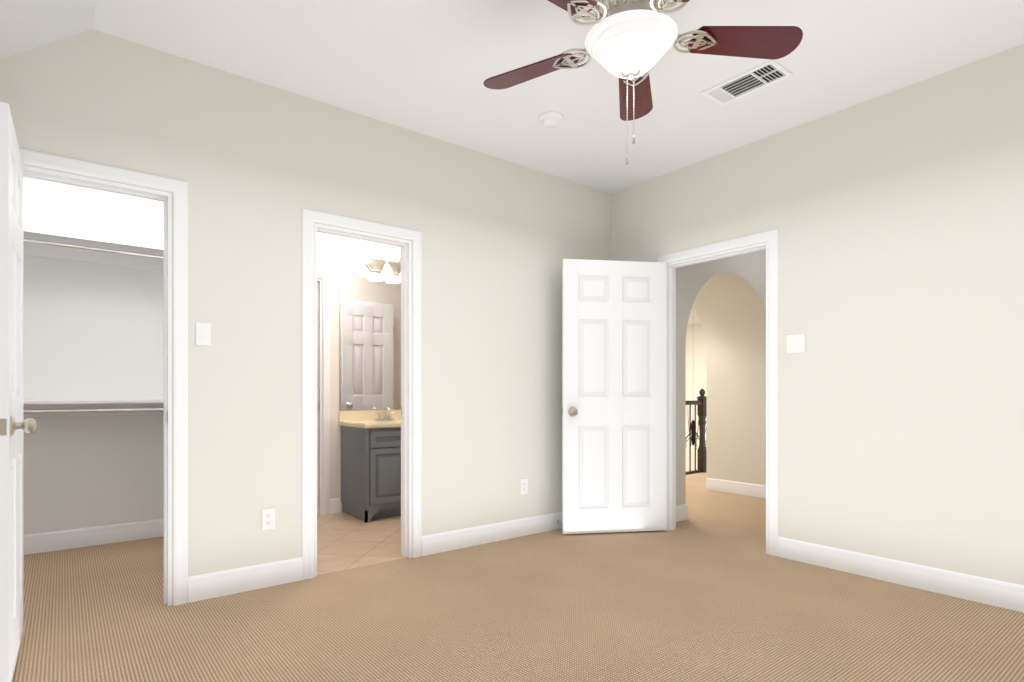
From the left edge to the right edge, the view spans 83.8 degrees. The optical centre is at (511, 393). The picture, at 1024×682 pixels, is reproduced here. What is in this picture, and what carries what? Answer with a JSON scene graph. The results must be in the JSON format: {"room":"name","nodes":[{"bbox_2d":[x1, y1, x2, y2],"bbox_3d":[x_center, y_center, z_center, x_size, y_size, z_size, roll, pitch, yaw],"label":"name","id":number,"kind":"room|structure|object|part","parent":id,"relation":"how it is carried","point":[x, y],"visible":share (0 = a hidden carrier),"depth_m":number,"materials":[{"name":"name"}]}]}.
{"room":"empty bedroom","nodes":[
{"label":"empty bedroom","id":0,"kind":"room"},
{"bbox_2d":[0,0,95,59],"bbox_3d":[-1.541,-1.238,1.052,1.342,1.264,6.450,0,0,-38],"label":"ceiling","id":1,"kind":"structure","parent":0,"point":[26,25],"depth_m":2.38,"materials":[{"name":"paint"}]},
{"bbox_2d":[23,177,400,534],"bbox_3d":[-2.031,-0.425,4.698,4.860,2.950,0.114,0,0,-38],"label":"wall","id":2,"kind":"structure","parent":0,"point":[92,331],"depth_m":3.97,"materials":[{"name":"paint"}]},
{"bbox_2d":[23,400,162,416],"bbox_3d":[-2.989,0.101,3.676,2.088,0.109,0.305,0,0,-38],"label":"closet shelf","id":3,"kind":"object","parent":2,"relation":"attached to","point":[45,408],"visible":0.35,"depth_m":3.81,"materials":[{"name":"white wood"}]},
{"bbox_2d":[23,228,162,270],"bbox_3d":[-2.989,-0.955,3.676,2.088,0.109,0.305,0,0,-38],"label":"closet shelf","id":4,"kind":"object","parent":2,"relation":"attached to","point":[46,244],"visible":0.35,"depth_m":3.82,"materials":[{"name":"white wood"}]},
{"bbox_2d":[23,519,162,554],"bbox_3d":[-3.080,0.987,3.791,2.090,0.127,0.014,0,0,-38],"label":"baseboard","id":5,"kind":"structure","parent":2,"relation":"attached to","point":[69,539],"depth_m":3.92,"materials":[{"name":"white wood"}]},
{"bbox_2d":[317,271,329,514],"bbox_3d":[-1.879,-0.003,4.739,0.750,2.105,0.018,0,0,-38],"label":"door frame","id":6,"kind":"structure","parent":2,"relation":"attached to","point":[324,276],"depth_m":4.94,"materials":[{"name":"white wood"}]},
{"bbox_2d":[330,498,340,513],"bbox_3d":[-1.548,0.987,5.002,0.095,0.127,0.014,0,0,-38],"label":"baseboard","id":7,"kind":"structure","parent":2,"relation":"attached to","point":[335,505],"depth_m":5.00,"materials":[{"name":"white wood"}]},
{"bbox_2d":[365,254,400,278],"bbox_3d":[-1.010,-1.169,5.308,0.671,0.212,0.198,0,0,-38],"label":"sconce","id":8,"kind":"object","parent":2,"relation":"attached to","point":[387,268],"visible":0.54,"depth_m":5.23,"materials":[{"name":"white glass"}]},
{"bbox_3d":[-1.161,-1.219,5.209,0.044,0.112,0.136,0,0,-38],"label":"arm","id":9,"kind":"part","parent":8,"relation":"part of"},
{"bbox_3d":[-1.132,-1.115,5.173,0.136,0.104,0.136,0,0,-38],"label":"lamp shade","id":10,"kind":"part","parent":8,"relation":"part of","materials":[{"name":"white glass"}]},
{"bbox_2d":[0,29,610,604],"bbox_3d":[-1.068,-0.425,3.385,4.970,2.950,0.110,0,0,-38],"label":"wall","id":11,"kind":"structure","parent":0,"point":[256,165],"depth_m":3.19,"materials":[{"name":"paint"}]},
{"bbox_2d":[0,102,35,681],"bbox_3d":[-1.937,0.023,2.207,0.175,2.030,0.666,0,0,-37],"label":"closet door","id":12,"kind":"structure","parent":11,"relation":"in","point":[13,425],"depth_m":2.01,"materials":[{"name":"white wood"}]},
{"bbox_3d":[-1.936,0.023,2.206,0.035,2.030,0.660,0,0,-37],"label":"panel","id":13,"kind":"part","parent":12,"relation":"part of","materials":[{"name":"white wood"}]},
{"bbox_3d":[-1.779,0.115,1.999,0.175,0.068,0.068,0,0,-37],"label":"knob","id":14,"kind":"part","parent":12,"relation":"part of","materials":[{"name":"silver metal"}]},
{"bbox_2d":[19,148,187,605],"bbox_3d":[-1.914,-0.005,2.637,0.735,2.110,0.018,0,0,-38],"label":"trim","id":15,"kind":"structure","parent":11,"relation":"attached to","point":[178,189],"depth_m":2.83,"materials":[{"name":"white wood"}]},
{"bbox_2d":[196,322,210,345],"bbox_3d":[-1.573,-0.303,2.911,0.070,0.116,0.008,0,0,-38],"label":"light switch","id":16,"kind":"object","parent":11,"relation":"attached to","point":[203,333],"visible":1,"depth_m":2.91,"materials":[{"name":"white plastic"}]},
{"bbox_2d":[188,557,302,602],"bbox_3d":[-1.404,0.987,3.041,0.567,0.127,0.014,0,0,-38],"label":"baseboard","id":17,"kind":"structure","parent":11,"relation":"attached to","point":[223,583],"depth_m":3.02,"materials":[{"name":"white wood"}]},
{"bbox_2d":[262,508,274,530],"bbox_3d":[-1.325,0.684,3.107,0.070,0.116,0.008,0,0,-38],"label":"electrical outlet","id":18,"kind":"object","parent":11,"relation":"attached to","point":[268,518],"visible":1,"depth_m":3.10,"materials":[{"name":"white plastic"}]},
{"bbox_2d":[302,208,421,579],"bbox_3d":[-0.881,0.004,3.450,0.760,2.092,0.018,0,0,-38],"label":"door frame","id":19,"kind":"structure","parent":11,"relation":"attached to","point":[310,218],"depth_m":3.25,"materials":[{"name":"white wood"}]},
{"bbox_2d":[422,512,561,555],"bbox_3d":[0.272,0.987,4.060,1.808,0.127,0.485,0,0,-38],"label":"baseboard","id":20,"kind":"structure","parent":11,"relation":"attached to","point":[459,539],"depth_m":4.01,"materials":[{"name":"white wood"}]},
{"bbox_2d":[520,478,527,494],"bbox_3d":[0.090,0.689,4.220,0.070,0.116,0.008,0,0,-38],"label":"electrical outlet","id":21,"kind":"object","parent":11,"relation":"attached to","point":[523,486],"visible":1,"depth_m":4.21,"materials":[{"name":"white plastic"}]},
{"bbox_2d":[317,512,406,574],"bbox_3d":[-0.670,1.100,4.747,2.660,0.100,1.720,0,0,-38],"label":"floor","id":22,"kind":"structure","parent":0,"point":[345,541],"depth_m":4.05,"materials":[{"name":"beige tile"}]},
{"bbox_2d":[339,407,400,522],"bbox_3d":[-0.907,0.588,5.161,1.140,0.923,0.553,0,0,-38],"label":"bathroom vanity","id":23,"kind":"object","parent":22,"relation":"on","point":[370,464],"visible":0.38,"depth_m":4.75,"materials":[{"name":"grey wood"}]},
{"bbox_2d":[339,275,400,410],"bbox_3d":[-1.089,-0.446,5.367,1.100,1.196,0.006,0,0,-38],"label":"bathroom mirror","id":24,"kind":"object","parent":23,"relation":"on","point":[369,344],"visible":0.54,"depth_m":5.20,"materials":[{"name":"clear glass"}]},
{"bbox_3d":[-1.021,0.378,4.745,0.335,0.135,0.019,0,0,-38],"label":"drawer","id":25,"kind":"part","parent":23,"relation":"part of","materials":[{"name":"grey wood"}]},
{"bbox_3d":[-1.021,0.682,4.745,0.335,0.455,0.019,0,0,-38],"label":"door","id":26,"kind":"part","parent":23,"relation":"part of","materials":[{"name":"grey wood"}]},
{"bbox_3d":[-1.130,0.186,5.153,0.180,0.118,0.139,0,0,-38],"label":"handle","id":27,"kind":"part","parent":23,"relation":"part of","materials":[{"name":"silver metal"}]},
{"bbox_2d":[12,472,1023,681],"bbox_3d":[1.295,1.100,3.284,8.560,0.100,6.450,0,0,-38],"label":"floor","id":28,"kind":"structure","parent":0,"point":[557,605],"depth_m":2.64,"materials":[{"name":"beige carpet"}]},
{"bbox_2d":[686,389,706,474],"bbox_3d":[1.428,0.492,6.754,2.940,1.115,0.099,0,0,-38],"label":"stair railing","id":29,"kind":"object","parent":28,"relation":"on","point":[700,402],"visible":0.1,"depth_m":7.59,"materials":[{"name":"brown wood"}]},
{"bbox_2d":[93,0,1023,317],"bbox_3d":[1.964,-1.755,7.157,11.718,0.150,11.710,0,0,-38],"label":"ceiling","id":30,"kind":"structure","parent":0,"point":[425,66],"depth_m":2.90,"materials":[{"name":"paint"}]},
{"bbox_2d":[539,111,562,127],"bbox_3d":[0.238,-1.657,3.470,0.146,0.047,0.146,0,0,-38],"label":"smoke detector","id":31,"kind":"object","parent":30,"relation":"attached to","point":[550,119],"visible":0.98,"depth_m":3.43,"materials":[{"name":"white plastic"}]},
{"bbox_2d":[483,0,802,164],"bbox_3d":[0.411,-1.272,2.119,1.219,0.815,1.264,0,0,-38],"label":"ceiling fan","id":32,"kind":"object","parent":30,"relation":"hanging from","point":[629,44],"visible":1,"depth_m":2.13,"materials":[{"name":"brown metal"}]},
{"bbox_3d":[0.072,-1.344,2.392,0.430,0.038,0.155,0,0,32],"label":"arm panel","id":33,"kind":"part","parent":32,"relation":"part of","materials":[{"name":"brown wood"}]},
{"bbox_3d":[0.105,-1.344,1.870,0.430,0.038,0.155,0,0,-40],"label":"arm panel","id":34,"kind":"part","parent":32,"relation":"part of","materials":[{"name":"brown wood"}]},
{"bbox_3d":[0.264,-1.344,2.270,0.235,0.024,0.132,0,0,32],"label":"arm frame","id":35,"kind":"part","parent":32,"relation":"part of","materials":[{"name":"silver metal"}]},
{"bbox_3d":[0.280,-1.344,2.015,0.235,0.024,0.132,0,0,-40],"label":"arm frame","id":36,"kind":"part","parent":32,"relation":"part of","materials":[{"name":"silver metal"}]},
{"bbox_3d":[0.447,-1.031,2.154,0.022,0.332,0.036,0,0,-38],"label":"cord","id":37,"kind":"part","parent":32,"relation":"part of","materials":[{"name":"silver metal"}]},
{"bbox_3d":[0.448,-1.270,2.154,0.344,0.125,0.344,0,0,-38],"label":"lamp shade","id":38,"kind":"part","parent":32,"relation":"part of","materials":[{"name":"white glass"}]},
{"bbox_3d":[0.558,-1.344,2.585,0.155,0.038,0.430,0,0,14],"label":"arm panel","id":39,"kind":"part","parent":32,"relation":"part of","materials":[{"name":"brown wood"}]},
{"bbox_3d":[0.528,-1.344,1.952,0.132,0.024,0.235,0,0,-22],"label":"arm frame","id":40,"kind":"part","parent":32,"relation":"part of","materials":[{"name":"silver metal"}]},
{"bbox_3d":[0.665,-1.344,2.168,0.235,0.024,0.132,0,0,-4],"label":"arm frame","id":41,"kind":"part","parent":32,"relation":"part of","materials":[{"name":"silver metal"}]},
{"bbox_3d":[0.612,-1.344,1.741,0.155,0.038,0.430,0,0,-22],"label":"arm panel","id":42,"kind":"part","parent":32,"relation":"part of","materials":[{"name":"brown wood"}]},
{"bbox_3d":[0.892,-1.344,2.183,0.430,0.038,0.155,0,0,-4],"label":"arm panel","id":43,"kind":"part","parent":32,"relation":"part of","materials":[{"name":"brown wood"}]},
{"bbox_2d":[686,418,699,448],"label":"chandelier","id":44,"kind":"object","parent":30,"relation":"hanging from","point":[692,429],"depth_m":8.97,"materials":[{"name":"black metal"}]},
{"bbox_2d":[701,59,792,105],"bbox_3d":[1.264,-1.675,3.090,0.214,0.013,0.407,0,0,-38],"label":"ceiling vent","id":45,"kind":"object","parent":30,"relation":"in","point":[756,78],"visible":1,"depth_m":3.07,"materials":[{"name":"white plastic"}]},
{"bbox_2d":[686,323,706,470],"bbox_3d":[4.911,1.075,11.837,0.100,5.950,8.000,0,0,-38],"label":"wall","id":46,"kind":"structure","parent":0,"point":[696,371],"depth_m":12.79,"materials":[{"name":"paint"}]},
{"bbox_2d":[688,317,699,323],"bbox_3d":[4.824,-1.620,11.769,0.120,0.120,8.000,0,0,-38],"label":"crown molding","id":47,"kind":"structure","parent":46,"relation":"attached to","point":[695,320],"depth_m":12.73,"materials":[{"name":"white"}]},
{"bbox_2d":[676,250,765,505],"bbox_3d":[2.358,-0.425,5.953,3.590,2.950,0.750,0,0,-38],"label":"wall","id":48,"kind":"structure","parent":0,"point":[725,298],"depth_m":5.82,"materials":[{"name":"paint"}]},
{"bbox_2d":[676,504,687,521],"bbox_3d":[1.091,0.987,4.947,0.354,0.127,0.764,0,0,-38],"label":"baseboard","id":49,"kind":"structure","parent":48,"relation":"attached to","point":[681,512],"depth_m":4.71,"materials":[{"name":"white wood"}]},
{"bbox_2d":[706,478,765,497],"bbox_3d":[2.356,0.987,5.952,0.014,0.127,0.750,0,0,-38],"label":"baseboard","id":50,"kind":"structure","parent":48,"relation":"attached to","point":[743,488],"depth_m":5.96,"materials":[{"name":"white wood"}]},
{"bbox_2d":[611,44,1023,584],"bbox_3d":[2.332,-0.425,2.993,0.110,2.950,4.710,0,0,-38],"label":"wall","id":51,"kind":"structure","parent":0,"point":[896,218],"depth_m":3.17,"materials":[{"name":"paint"}]},
{"bbox_2d":[562,259,666,533],"bbox_3d":[0.775,0.023,4.287,0.811,2.030,0.175,0,0,-9],"label":"entry door","id":52,"kind":"structure","parent":51,"relation":"in","point":[614,396],"depth_m":4.27,"materials":[{"name":"white wood"}]},
{"bbox_3d":[0.445,0.135,4.237,0.068,0.068,0.175,0,0,-9],"label":"knob","id":53,"kind":"part","parent":52,"relation":"part of","materials":[{"name":"silver metal"}]},
{"bbox_2d":[666,242,767,553],"bbox_3d":[1.470,0.029,4.090,0.112,2.041,0.812,0,0,-38],"label":"trim","id":54,"kind":"structure","parent":51,"relation":"attached to","point":[671,395],"depth_m":4.38,"materials":[{"name":"white wood"}]},
{"bbox_2d":[657,229,778,555],"bbox_3d":[1.420,-0.005,4.050,0.018,2.110,0.950,0,0,-38],"label":"door frame","id":55,"kind":"structure","parent":51,"relation":"attached to","point":[771,237],"depth_m":3.70,"materials":[{"name":"white wood"}]},
{"bbox_2d":[786,334,804,352],"bbox_3d":[1.784,-0.313,3.593,0.008,0.116,0.116,0,0,-38],"label":"light switch","id":56,"kind":"object","parent":51,"relation":"attached to","point":[795,343],"visible":1,"depth_m":3.59,"materials":[{"name":"white plastic"}]},
{"bbox_2d":[778,537,1023,612],"bbox_3d":[2.693,0.987,2.434,0.014,0.127,3.165,0,0,-38],"label":"baseboard","id":57,"kind":"structure","parent":51,"relation":"attached to","point":[998,593],"depth_m":3.10,"materials":[{"name":"white wood"}]}
]}

